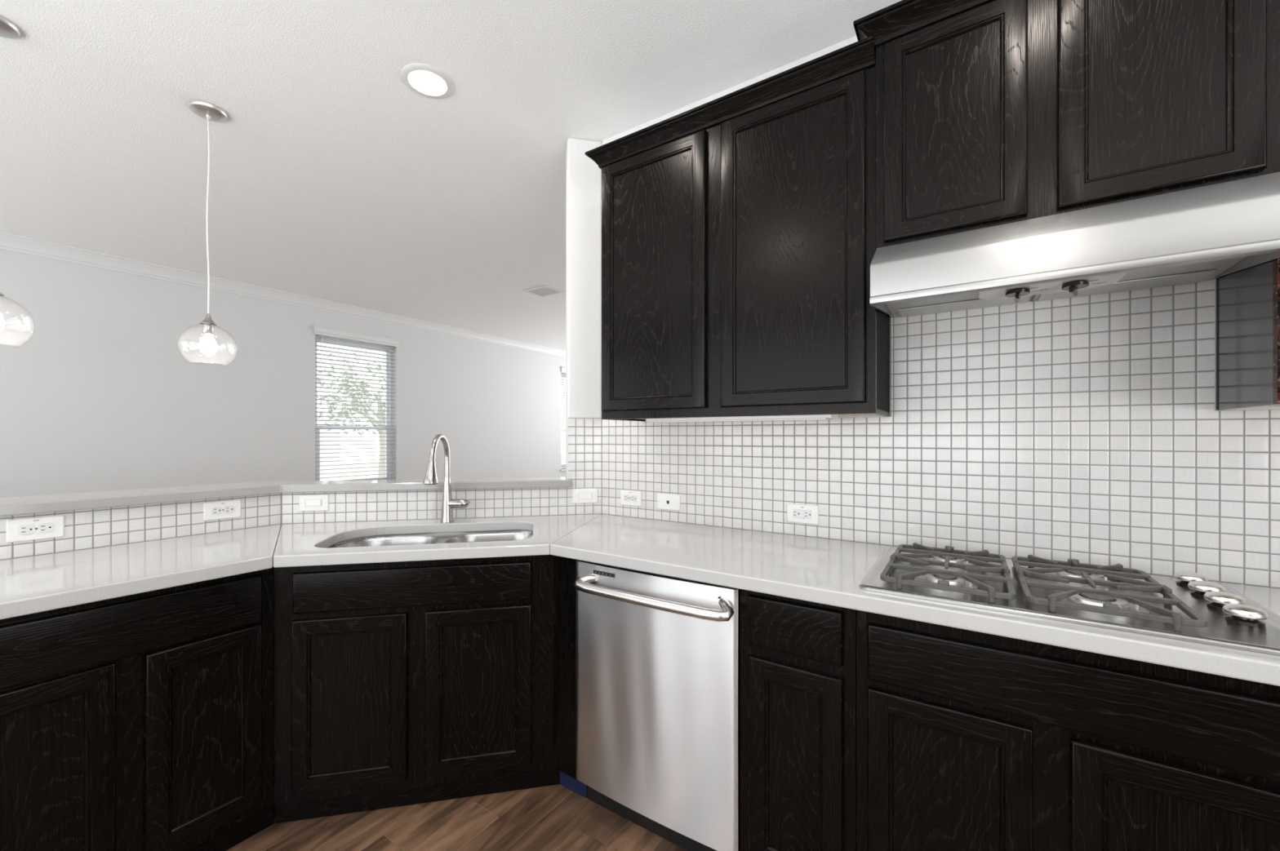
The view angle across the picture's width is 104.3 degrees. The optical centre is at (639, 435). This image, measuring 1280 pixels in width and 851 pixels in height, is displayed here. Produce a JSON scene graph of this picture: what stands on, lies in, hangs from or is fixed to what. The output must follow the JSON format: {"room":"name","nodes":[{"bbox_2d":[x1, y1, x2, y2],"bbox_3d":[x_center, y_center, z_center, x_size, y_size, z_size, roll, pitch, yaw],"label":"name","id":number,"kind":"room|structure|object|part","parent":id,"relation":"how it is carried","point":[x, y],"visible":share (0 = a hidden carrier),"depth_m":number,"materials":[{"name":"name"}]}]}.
{"room":"kitchen","nodes":[
{"label":"kitchen","id":0,"kind":"room"},
{"bbox_2d":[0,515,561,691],"bbox_3d":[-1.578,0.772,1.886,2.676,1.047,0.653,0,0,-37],"label":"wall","id":1,"kind":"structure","parent":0,"point":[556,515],"depth_m":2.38,"materials":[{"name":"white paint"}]},
{"bbox_2d":[0,493,281,559],"bbox_3d":[-1.985,0.315,1.496,0.008,0.134,1.566,0,0,34],"label":"tile backsplash","id":2,"kind":"structure","parent":1,"relation":"attached to","point":[86,529],"depth_m":1.77,"materials":[{"name":"tile"}]},
{"bbox_2d":[5,515,64,542],"bbox_3d":[-1.919,0.296,1.579,0.008,0.072,0.118,0,0,34],"label":"wall outlet","id":3,"kind":"object","parent":2,"relation":"attached to","point":[21,530],"visible":1,"depth_m":1.58,"materials":[{"name":"white plastic"}]},
{"bbox_2d":[17,524,35,534],"bbox_3d":[-1.928,0.296,1.562,0.002,0.029,0.033,0,0,34],"label":"receptacle","id":4,"kind":"object","parent":3,"relation":"attached to","point":[22,529],"depth_m":1.56,"materials":[{"name":"white plastic"}]},
{"bbox_2d":[37,523,53,533],"bbox_3d":[-1.906,0.296,1.594,0.002,0.029,0.033,0,0,34],"label":"receptacle","id":5,"kind":"object","parent":3,"relation":"attached to","point":[42,527],"depth_m":1.59,"materials":[{"name":"white plastic"}]},
{"bbox_2d":[203,499,240,520],"bbox_3d":[-1.657,0.296,1.974,0.008,0.072,0.118,0,0,34],"label":"wall outlet","id":6,"kind":"object","parent":2,"relation":"attached to","point":[217,510],"visible":1,"depth_m":1.97,"materials":[{"name":"white plastic"}]},
{"bbox_2d":[211,506,222,515],"bbox_3d":[-1.666,0.296,1.957,0.002,0.029,0.033,0,0,34],"label":"receptacle","id":7,"kind":"object","parent":6,"relation":"attached to","point":[215,510],"depth_m":1.96,"materials":[{"name":"white plastic"}]},
{"bbox_2d":[223,506,234,513],"bbox_3d":[-1.645,0.296,1.989,0.002,0.029,0.033,0,0,34],"label":"receptacle","id":8,"kind":"object","parent":6,"relation":"attached to","point":[227,509],"depth_m":1.99,"materials":[{"name":"white plastic"}]},
{"bbox_2d":[0,477,572,516],"bbox_3d":[-1.627,0.229,1.896,2.756,0.036,0.803,0,0,-37],"label":"bar","id":9,"kind":"object","parent":1,"relation":"on","point":[23,505],"visible":0.96,"depth_m":2.02,"materials":[{"name":"stone"}]},
{"bbox_2d":[0,248,565,497],"bbox_3d":[-3.277,-0.074,5.670,0.140,2.740,10.200,0,0,34],"label":"wall","id":10,"kind":"structure","parent":0,"point":[102,396],"depth_m":4.47,"materials":[{"name":"white paint"}]},
{"bbox_2d":[0,231,565,358],"bbox_3d":[-1.176,-1.391,4.279,4.900,0.104,10.200,0,0,34],"label":"trim","id":11,"kind":"structure","parent":10,"relation":"attached to","point":[8,242],"depth_m":4.62,"materials":[{"name":"white paint"}]},
{"bbox_2d":[315,334,392,481],"bbox_3d":[-3.245,-0.252,5.682,0.160,1.705,0.960,0,0,34],"label":"window","id":12,"kind":"structure","parent":10,"relation":"in","point":[388,468],"depth_m":5.92,"materials":[{"name":"white plastic"}]},
{"bbox_3d":[-3.299,-0.569,5.718,0.022,1.000,0.830,0,0,34],"label":"sash","id":13,"kind":"part","parent":12,"relation":"part of","materials":[{"name":"white plastic"}]},
{"bbox_3d":[-3.278,0.216,5.704,0.023,0.650,0.830,0,0,34],"label":"sash","id":14,"kind":"part","parent":12,"relation":"part of","materials":[{"name":"white plastic"}]},
{"bbox_2d":[314,325,399,480],"bbox_3d":[-3.214,-0.299,5.665,0.097,1.734,0.930,0,0,34],"label":"window blind","id":15,"kind":"object","parent":12,"relation":"attached to","point":[321,331],"visible":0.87,"depth_m":5.62,"materials":[{"name":"white plastic"}]},
{"bbox_3d":[-3.437,-0.259,5.367,0.054,1.630,0.002,0,0,34],"label":"ladder cord","id":16,"kind":"part","parent":15,"relation":"part of","materials":[{"name":"white fabric"}]},
{"bbox_3d":[-3.233,-0.259,5.675,0.054,1.630,0.002,0,0,34],"label":"ladder cord","id":17,"kind":"part","parent":15,"relation":"part of","materials":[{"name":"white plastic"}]},
{"bbox_2d":[560,373,565,471],"bbox_3d":[-1.135,-0.252,8.869,0.160,1.705,0.960,0,0,34],"label":"window","id":18,"kind":"structure","parent":10,"relation":"in","point":[562,466],"depth_m":8.62,"materials":[{"name":"white plastic"}]},
{"bbox_2d":[560,367,565,468],"bbox_3d":[-1.104,-0.299,8.852,0.097,1.734,0.930,0,0,34],"label":"window blind","id":19,"kind":"object","parent":18,"relation":"attached to","point":[562,369],"visible":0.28,"depth_m":8.53,"materials":[{"name":"white"}]},
{"bbox_2d":[0,0,902,351],"bbox_3d":[0.033,-1.484,3.478,8.100,0.080,10.500,0,0,34],"label":"ceiling","id":20,"kind":"structure","parent":0,"point":[332,179],"depth_m":2.26,"materials":[{"name":"white paint"}]},
{"bbox_2d":[0,15,35,347],"bbox_3d":[-2.259,-0.880,1.728,0.200,1.128,0.200,0,0,34],"label":"pendant light","id":21,"kind":"object","parent":20,"relation":"hanging from","point":[8,29],"visible":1,"depth_m":1.75,"materials":[{"name":"clear glass"}]},
{"bbox_3d":[-2.259,-0.405,1.728,0.064,0.088,0.064,0,0,34],"label":"bulb","id":22,"kind":"part","parent":21,"relation":"part of","materials":[{"name":"white glass"}]},
{"bbox_3d":[-2.259,-0.403,1.728,0.200,0.174,0.200,0,0,34],"label":"glass globe","id":23,"kind":"part","parent":21,"relation":"part of"},
{"bbox_2d":[177,100,237,366],"bbox_3d":[-1.914,-0.880,2.204,0.200,1.128,0.200,0,0,34],"label":"pendant light","id":24,"kind":"object","parent":20,"relation":"hanging from","point":[207,344],"visible":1,"depth_m":2.19,"materials":[{"name":"clear glass"}]},
{"bbox_3d":[-1.914,-0.403,2.204,0.200,0.174,0.200,0,0,34],"label":"glass globe","id":25,"kind":"part","parent":24,"relation":"part of"},
{"bbox_3d":[-1.916,-0.970,2.203,0.013,0.859,0.007,0,0,-21],"label":"cord","id":26,"kind":"part","parent":24,"relation":"part of","materials":[{"name":"white plastic"}]},
{"bbox_2d":[199,313,217,334],"bbox_3d":[-1.914,-0.495,2.204,0.060,0.090,0.060,0,0,34],"label":"socket","id":27,"kind":"object","parent":24,"relation":"attached to","point":[208,325],"depth_m":2.19,"materials":[{"name":"silver metal"}]},
{"bbox_3d":[-1.914,-0.405,2.204,0.064,0.088,0.064,0,0,34],"label":"bulb","id":28,"kind":"part","parent":24,"relation":"part of","materials":[{"name":"white glass"}]},
{"bbox_2d":[400,63,453,98],"bbox_3d":[-0.864,-1.439,2.024,0.196,0.010,0.196,0,0,34],"label":"recessed light","id":29,"kind":"object","parent":20,"relation":"in","point":[425,80],"visible":1,"depth_m":2.02,"materials":[{"name":"white plastic"}]},
{"bbox_2d":[523,285,564,297],"bbox_3d":[-0.962,-1.438,4.965,0.300,0.010,0.260,0,0,34],"label":"ceiling vent","id":30,"kind":"object","parent":20,"relation":"in","point":[544,291],"visible":1,"depth_m":4.95,"materials":[{"name":"white plastic"}]},
{"bbox_2d":[226,771,687,850],"bbox_3d":[0.033,1.326,3.478,8.100,0.060,10.500,0,0,34],"label":"floor","id":31,"kind":"structure","parent":0,"point":[553,818],"depth_m":1.63,"materials":[{"name":"brown wood"}]},
{"bbox_2d":[0,565,274,850],"bbox_3d":[-1.591,0.858,1.495,0.589,0.874,0.680,0,0,34],"label":"base cabinet","id":32,"kind":"object","parent":31,"relation":"on","point":[144,722],"visible":0.98,"depth_m":1.34,"materials":[{"name":"brown wood"}]},
{"bbox_3d":[-1.453,0.879,1.191,0.005,0.466,0.173,0,0,34],"label":"panel","id":33,"kind":"part","parent":32,"relation":"part of","materials":[{"name":"brown wood"}]},
{"bbox_3d":[-1.452,0.879,1.190,0.019,0.566,0.273,0,0,34],"label":"door","id":34,"kind":"part","parent":32,"relation":"part of","materials":[{"name":"brown wood"}]},
{"bbox_3d":[-1.362,0.514,1.325,0.019,0.147,0.596,0,0,34],"label":"drawer","id":35,"kind":"part","parent":32,"relation":"part of","materials":[{"name":"brown wood"}]},
{"bbox_3d":[-1.272,0.879,1.461,0.019,0.566,0.268,0,0,34],"label":"door","id":36,"kind":"part","parent":32,"relation":"part of","materials":[{"name":"brown wood"}]},
{"bbox_3d":[-1.273,0.879,1.462,0.005,0.466,0.168,0,0,34],"label":"panel","id":37,"kind":"part","parent":32,"relation":"part of","materials":[{"name":"brown wood"}]},
{"bbox_2d":[273,554,559,823],"bbox_3d":[-0.802,0.858,1.967,0.938,0.874,0.589,0,0,-11],"label":"base cabinet","id":38,"kind":"object","parent":31,"relation":"on","point":[401,683],"visible":0.97,"depth_m":1.69,"materials":[{"name":"brown wood"}]},
{"bbox_3d":[-0.957,0.880,1.645,0.347,0.563,0.019,0,0,-11],"label":"door","id":39,"kind":"part","parent":38,"relation":"part of","materials":[{"name":"brown wood"}]},
{"bbox_3d":[-0.958,0.880,1.646,0.247,0.463,0.005,0,0,-11],"label":"panel","id":40,"kind":"part","parent":38,"relation":"part of","materials":[{"name":"black wood"}]},
{"bbox_3d":[-0.755,0.512,1.686,0.754,0.132,0.019,0,0,-11],"label":"drawer","id":41,"kind":"part","parent":38,"relation":"part of","materials":[{"name":"brown wood"}]},
{"bbox_3d":[-0.558,0.880,1.726,0.352,0.563,0.019,0,0,-12],"label":"door","id":42,"kind":"part","parent":38,"relation":"part of","materials":[{"name":"brown wood"}]},
{"bbox_3d":[-0.558,0.880,1.727,0.252,0.463,0.005,0,0,-11],"label":"panel","id":43,"kind":"part","parent":38,"relation":"part of","materials":[{"name":"black wood"}]},
{"bbox_2d":[554,555,587,798],"bbox_3d":[-0.255,0.858,1.792,0.128,0.874,0.070,0,0,34],"label":"filler panel","id":44,"kind":"object","parent":31,"relation":"on","point":[564,567],"visible":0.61,"depth_m":1.76,"materials":[{"name":"brown wood"}]},
{"bbox_3d":[-0.261,0.808,1.763,0.105,0.775,0.015,0,0,34],"label":"panel","id":45,"kind":"part","parent":44,"relation":"part of","materials":[{"name":"brown wood"}]},
{"bbox_2d":[573,560,740,850],"bbox_3d":[0.162,0.861,1.757,0.600,0.867,0.667,0,0,34],"label":"dishwasher","id":46,"kind":"object","parent":31,"relation":"on","point":[658,656],"visible":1,"depth_m":1.51,"materials":[{"name":"silver metal"}]},
{"bbox_3d":[0.197,1.246,1.814,0.592,0.098,0.495,0,0,34],"label":"toe panel","id":47,"kind":"part","parent":46,"relation":"part of","materials":[{"name":"black plastic"}]},
{"bbox_3d":[0.021,0.482,1.504,0.555,0.049,0.089,0,0,34],"label":"handle","id":48,"kind":"part","parent":46,"relation":"part of","materials":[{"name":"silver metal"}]},
{"bbox_2d":[740,589,856,850],"bbox_3d":[0.559,0.858,1.541,0.302,0.874,0.589,0,0,34],"label":"base cabinet","id":49,"kind":"object","parent":31,"relation":"on","point":[798,657],"visible":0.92,"depth_m":1.29,"materials":[{"name":"brown wood"}]},
{"bbox_3d":[0.404,0.884,1.304,0.143,0.456,0.005,0,0,34],"label":"panel","id":50,"kind":"part","parent":49,"relation":"part of","materials":[{"name":"brown wood"}]},
{"bbox_3d":[0.403,0.506,1.303,0.243,0.135,0.019,0,0,34],"label":"drawer","id":51,"kind":"part","parent":49,"relation":"part of","materials":[{"name":"brown wood"}]},
{"bbox_3d":[0.403,0.884,1.303,0.243,0.556,0.019,0,0,34],"label":"door","id":52,"kind":"part","parent":49,"relation":"part of","materials":[{"name":"brown wood"}]},
{"bbox_2d":[856,610,1279,850],"bbox_3d":[1.007,0.858,1.245,0.769,0.874,0.589,0,0,34],"label":"base cabinet","id":53,"kind":"object","parent":31,"relation":"on","point":[966,740],"visible":0.91,"depth_m":1.02,"materials":[{"name":"brown wood"}]},
{"bbox_3d":[0.684,0.885,1.119,0.215,0.453,0.005,0,0,34],"label":"panel","id":54,"kind":"part","parent":53,"relation":"part of","materials":[{"name":"brown wood"}]},
{"bbox_3d":[0.683,0.885,1.117,0.315,0.553,0.019,0,0,34],"label":"door","id":55,"kind":"part","parent":53,"relation":"part of","materials":[{"name":"brown wood"}]},
{"bbox_3d":[0.850,0.521,1.007,0.716,0.135,0.019,0,0,34],"label":"drawer","id":56,"kind":"part","parent":53,"relation":"part of","materials":[{"name":"brown wood"}]},
{"bbox_3d":[1.006,0.885,0.903,0.342,0.553,0.019,0,0,34],"label":"door","id":57,"kind":"part","parent":53,"relation":"part of","materials":[{"name":"brown wood"}]},
{"bbox_3d":[1.007,0.885,0.905,0.242,0.453,0.005,0,0,34],"label":"panel","id":58,"kind":"part","parent":53,"relation":"part of","materials":[{"name":"brown wood"}]},
{"bbox_3d":[-1.960,0.858,0.938,0.589,0.874,0.652,0,0,34],"label":"base cabinet","id":59,"kind":"object","parent":31,"relation":"on","visible":0},
{"bbox_2d":[0,514,1279,686],"bbox_3d":[-0.090,0.401,0.831,3.882,0.038,2.548,0,0,34],"label":"countertop","id":60,"kind":"structure","parent":59,"relation":"on","point":[831,572],"depth_m":1.49,"materials":[{"name":"stone"}]},
{"bbox_2d":[327,529,533,548],"bbox_3d":[-0.802,0.524,1.949,0.783,0.206,0.441,0,0,-11],"label":"sink","id":61,"kind":"object","parent":60,"relation":"in","point":[496,535],"visible":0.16,"depth_m":2.13,"materials":[{"name":"grey metal"}]},
{"bbox_3d":[-0.991,0.527,1.911,0.370,0.190,0.413,0,0,-11],"label":"bowl","id":62,"kind":"part","parent":61,"relation":"part of","materials":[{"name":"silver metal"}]},
{"bbox_3d":[-0.605,0.527,1.989,0.353,0.190,0.413,0,0,-11],"label":"bowl","id":63,"kind":"part","parent":61,"relation":"part of","materials":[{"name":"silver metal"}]},
{"bbox_2d":[422,434,470,523],"bbox_3d":[-0.804,0.187,2.096,0.137,0.388,0.258,0,0,-3],"label":"kitchen faucet","id":64,"kind":"object","parent":60,"relation":"on","point":[448,504],"visible":1,"depth_m":2.17,"materials":[{"name":"silver metal"}]},
{"bbox_3d":[-0.846,0.089,2.100,0.022,0.192,0.210,0,0,-3],"label":"spout","id":65,"kind":"part","parent":64,"relation":"part of","materials":[{"name":"silver metal"}]},
{"bbox_3d":[-0.800,0.301,2.197,0.083,0.042,0.042,0,0,-3],"label":"handle","id":66,"kind":"part","parent":64,"relation":"part of","materials":[{"name":"silver metal"}]},
{"bbox_2d":[859,542,1279,656],"bbox_3d":[1.009,0.379,1.246,0.768,0.075,0.535,0,0,34],"label":"gas cooktop","id":67,"kind":"object","parent":60,"relation":"in","point":[1235,621],"depth_m":1.14,"materials":[{"name":"silver metal"}]},
{"bbox_3d":[0.774,0.373,1.261,0.136,0.004,0.136,0,0,34],"label":"burner","id":68,"kind":"part","parent":67,"relation":"part of","materials":[{"name":"silver metal"}]},
{"bbox_3d":[0.837,0.359,1.355,0.278,0.032,0.457,0,0,34],"label":"burner grate","id":69,"kind":"part","parent":67,"relation":"part of","materials":[{"name":"grey metal"}]},
{"bbox_3d":[0.904,0.373,1.457,0.118,0.004,0.118,0,0,34],"label":"burner","id":70,"kind":"part","parent":67,"relation":"part of","materials":[{"name":"silver metal"}]},
{"bbox_3d":[1.144,0.373,1.298,0.136,0.004,0.136,0,0,34],"label":"burner","id":71,"kind":"part","parent":67,"relation":"part of","materials":[{"name":"silver metal"}]},
{"bbox_3d":[1.014,0.373,1.102,0.161,0.004,0.161,0,0,34],"label":"burner","id":72,"kind":"part","parent":67,"relation":"part of","materials":[{"name":"silver metal"}]},
{"bbox_3d":[1.080,0.359,1.194,0.279,0.032,0.457,0,0,34],"label":"burner grate","id":73,"kind":"part","parent":67,"relation":"part of","materials":[{"name":"grey metal"}]},
{"bbox_3d":[1.375,0.352,1.240,0.059,0.021,0.055,0,0,34],"label":"knob","id":74,"kind":"part","parent":67,"relation":"part of","materials":[{"name":"silver metal"}]},
{"bbox_3d":[1.322,0.352,1.159,0.059,0.021,0.055,0,0,34],"label":"knob","id":75,"kind":"part","parent":67,"relation":"part of","materials":[{"name":"silver metal"}]},
{"bbox_3d":[1.269,0.352,1.079,0.059,0.021,0.055,0,0,34],"label":"knob","id":76,"kind":"part","parent":67,"relation":"part of","materials":[{"name":"silver metal"}]},
{"bbox_3d":[1.215,0.352,0.998,0.059,0.021,0.055,0,0,34],"label":"knob","id":77,"kind":"part","parent":67,"relation":"part of","materials":[{"name":"silver metal"}]},
{"bbox_2d":[565,137,602,515],"bbox_3d":[-0.256,-0.074,2.481,0.218,2.740,0.125,0,0,-11],"label":"wall","id":78,"kind":"structure","parent":0,"point":[583,175],"depth_m":2.41,"materials":[{"name":"white paint"}]},
{"bbox_2d":[281,417,601,524],"bbox_3d":[-0.868,0.148,2.289,1.392,0.468,0.008,0,0,-11],"label":"tile backsplash","id":79,"kind":"structure","parent":78,"relation":"attached to","point":[584,434],"depth_m":2.31,"materials":[{"name":"tile"}]},
{"bbox_2d":[298,494,328,511],"bbox_3d":[-1.423,0.294,2.166,0.116,0.072,0.012,0,0,-11],"label":"light switch","id":80,"kind":"object","parent":79,"relation":"attached to","point":[307,503],"visible":1,"depth_m":2.16,"materials":[{"name":"white plastic"}]},
{"bbox_3d":[-1.423,0.294,2.165,0.069,0.033,0.001,0,0,-11],"label":"switch frame","id":81,"kind":"part","parent":80,"relation":"part of","materials":[{"name":"white plastic"}]},
{"bbox_2d":[572,488,597,503],"bbox_3d":[-0.265,0.292,2.401,0.122,0.072,0.012,0,0,-11],"label":"light switch","id":82,"kind":"object","parent":79,"relation":"attached to","point":[588,495],"visible":1,"depth_m":2.40,"materials":[{"name":"white plastic"}]},
{"bbox_3d":[-0.265,0.292,2.401,0.069,0.033,0.001,0,0,-11],"label":"switch frame","id":83,"kind":"part","parent":82,"relation":"part of","materials":[{"name":"white plastic"}]},
{"bbox_2d":[602,35,1279,588],"bbox_3d":[1.290,-0.074,1.532,3.555,2.740,0.125,0,0,34],"label":"wall","id":84,"kind":"structure","parent":0,"point":[848,42],"depth_m":1.91,"materials":[{"name":"white paint"}]},
{"bbox_2d":[585,35,889,421],"bbox_3d":[0.323,-0.610,1.879,1.074,1.088,0.360,0,0,34],"label":"upper cabinet","id":85,"kind":"object","parent":84,"relation":"attached to","point":[739,227],"visible":0.98,"depth_m":1.67,"materials":[{"name":"brown wood"}]},
{"bbox_3d":[0.041,-0.593,1.897,0.363,0.896,0.005,0,0,34],"label":"panel","id":86,"kind":"part","parent":85,"relation":"part of","materials":[{"name":"brown wood"}]},
{"bbox_3d":[0.040,-0.593,1.896,0.465,0.990,0.019,0,0,34],"label":"door","id":87,"kind":"part","parent":85,"relation":"part of","materials":[{"name":"brown wood"}]},
{"bbox_3d":[0.321,-1.126,1.875,1.074,0.056,0.352,0,0,34],"label":"crown moulding","id":88,"kind":"part","parent":85,"relation":"part of","materials":[{"name":"brown wood"}]},
{"bbox_2d":[645,414,838,422],"bbox_3d":[0.343,-0.063,1.809,0.700,0.022,0.102,0,0,34],"label":"light","id":89,"kind":"object","parent":85,"relation":"attached to","point":[814,417],"visible":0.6,"depth_m":1.73,"materials":[{"name":"white plastic"}]},
{"bbox_3d":[0.360,-0.077,1.890,1.001,0.006,0.286,0,0,34],"label":"panel","id":90,"kind":"part","parent":85,"relation":"part of","materials":[{"name":"beige wood"}]},
{"bbox_3d":[0.478,-0.593,1.608,0.363,0.896,0.005,0,0,34],"label":"panel","id":91,"kind":"part","parent":85,"relation":"part of","materials":[{"name":"brown wood"}]},
{"bbox_3d":[0.477,-0.593,1.607,0.465,0.990,0.019,0,0,34],"label":"door","id":92,"kind":"part","parent":85,"relation":"part of","materials":[{"name":"brown wood"}]},
{"bbox_2d":[601,279,1279,588],"bbox_3d":[1.026,-0.015,1.626,2.900,0.794,0.008,0,0,34],"label":"tile backsplash","id":93,"kind":"structure","parent":84,"relation":"attached to","point":[1088,429],"depth_m":1.52,"materials":[{"name":"tile"}]},
{"bbox_2d":[620,489,641,506],"bbox_3d":[-0.044,0.293,2.324,0.118,0.072,0.008,0,0,34],"label":"wall outlet","id":94,"kind":"object","parent":93,"relation":"attached to","point":[628,498],"visible":1,"depth_m":2.32,"materials":[{"name":"white plastic"}]},
{"bbox_2d":[623,494,630,501],"bbox_3d":[-0.062,0.293,2.333,0.033,0.029,0.002,0,0,34],"label":"receptacle","id":95,"kind":"object","parent":94,"relation":"attached to","point":[626,497],"depth_m":2.33,"materials":[{"name":"white plastic"}]},
{"bbox_2d":[631,495,636,502],"bbox_3d":[-0.029,0.293,2.311,0.033,0.029,0.002,0,0,34],"label":"receptacle","id":96,"kind":"object","parent":94,"relation":"attached to","point":[633,498],"depth_m":2.31,"materials":[{"name":"white plastic"}]},
{"bbox_2d":[657,493,679,511],"bbox_3d":[0.126,0.296,2.213,0.118,0.072,0.007,0,0,34],"label":"phone jack","id":97,"kind":"object","parent":93,"relation":"attached to","point":[664,501],"visible":1,"depth_m":2.21,"materials":[{"name":"white plastic"}]},
{"bbox_2d":[786,503,818,524],"bbox_3d":[0.616,0.298,1.887,0.118,0.072,0.009,0,0,34],"label":"wall outlet","id":98,"kind":"object","parent":93,"relation":"attached to","point":[796,513],"visible":1,"depth_m":1.88,"materials":[{"name":"white plastic"}]},
{"bbox_2d":[793,509,811,519],"bbox_3d":[0.615,0.298,1.885,0.067,0.033,0.003,0,0,34],"label":"receptacle","id":99,"kind":"object","parent":98,"relation":"attached to","point":[797,513],"depth_m":1.88,"materials":[{"name":"white plastic"}]},
{"bbox_2d":[853,0,1279,249],"bbox_3d":[1.085,-0.872,1.358,0.868,0.652,0.386,0,0,34],"label":"upper cabinet","id":100,"kind":"object","parent":84,"relation":"attached to","point":[989,113],"visible":0.88,"depth_m":1.21,"materials":[{"name":"brown wood"}]},
{"bbox_3d":[1.083,-1.167,1.355,0.868,0.062,0.378,0,0,34],"label":"crown moulding","id":101,"kind":"part","parent":100,"relation":"part of","materials":[{"name":"brown wood"}]},
{"bbox_3d":[0.840,-0.841,1.342,0.226,0.473,0.005,0,0,34],"label":"panel","id":102,"kind":"part","parent":100,"relation":"part of","materials":[{"name":"brown wood"}]},
{"bbox_3d":[0.839,-0.841,1.341,0.328,0.567,0.019,0,0,34],"label":"door","id":103,"kind":"part","parent":100,"relation":"part of","materials":[{"name":"brown wood"}]},
{"bbox_3d":[1.164,-0.841,1.127,0.232,0.473,0.005,0,0,34],"label":"panel","id":104,"kind":"part","parent":100,"relation":"part of","materials":[{"name":"brown wood"}]},
{"bbox_3d":[1.163,-0.841,1.126,0.334,0.567,0.019,0,0,34],"label":"door","id":105,"kind":"part","parent":100,"relation":"part of","materials":[{"name":"brown wood"}]},
{"bbox_2d":[870,172,1279,317],"bbox_3d":[1.062,-0.448,1.320,0.759,0.192,0.460,0,0,34],"label":"range hood","id":106,"kind":"object","parent":84,"relation":"attached to","point":[1212,232],"visible":1,"depth_m":1.15,"materials":[{"name":"silver metal"}]},
{"bbox_3d":[0.754,-0.442,1.536,0.005,0.177,0.440,0,0,34],"label":"panel","id":107,"kind":"part","parent":106,"relation":"part of","materials":[{"name":"silver metal"}]},
{"bbox_2d":[977,272,1127,303],"bbox_3d":[1.066,-0.388,1.298,0.300,0.040,0.225,0,0,34],"label":"range hood controls","id":108,"kind":"object","parent":106,"relation":"attached to","point":[1072,286],"depth_m":1.32,"materials":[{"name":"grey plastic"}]},
{"bbox_3d":[1.381,-0.442,1.120,0.005,0.177,0.440,0,0,34],"label":"panel","id":109,"kind":"part","parent":106,"relation":"part of","materials":[{"name":"silver metal"}]},
{"bbox_2d":[1216,257,1279,410],"bbox_3d":[1.787,-0.610,0.909,0.894,1.088,0.360,0,0,34],"label":"upper cabinet","id":110,"kind":"object","parent":84,"relation":"attached to","point":[1248,299],"visible":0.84,"depth_m":1.16,"materials":[{"name":"brown wood"}]},
{"label":"outside","id":111,"kind":"structure","parent":0,"visible":0},
{"bbox_2d":[340,454,565,479],"bbox_3d":[-11.792,1.646,16.105,25.540,0.100,50.000,0,0,34],"label":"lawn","id":112,"kind":"structure","parent":111,"point":[563,456],"depth_m":23.31,"materials":[{"name":"green"}]},
{"bbox_2d":[317,410,340,480],"bbox_3d":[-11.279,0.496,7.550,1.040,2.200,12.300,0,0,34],"label":"neighbouring house","id":113,"kind":"structure","parent":112,"relation":"on","point":[324,414],"depth_m":12.21,"materials":[{"name":"white paint"}]},
{"bbox_2d":[317,350,385,477],"bbox_3d":[-5.034,-0.183,9.968,3.187,3.568,2.766,0,0,-40],"label":"tree","id":114,"kind":"object","parent":112,"relation":"on","point":[382,473],"visible":0.2,"depth_m":9.66,"materials":[{"name":"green plant"}]}
]}

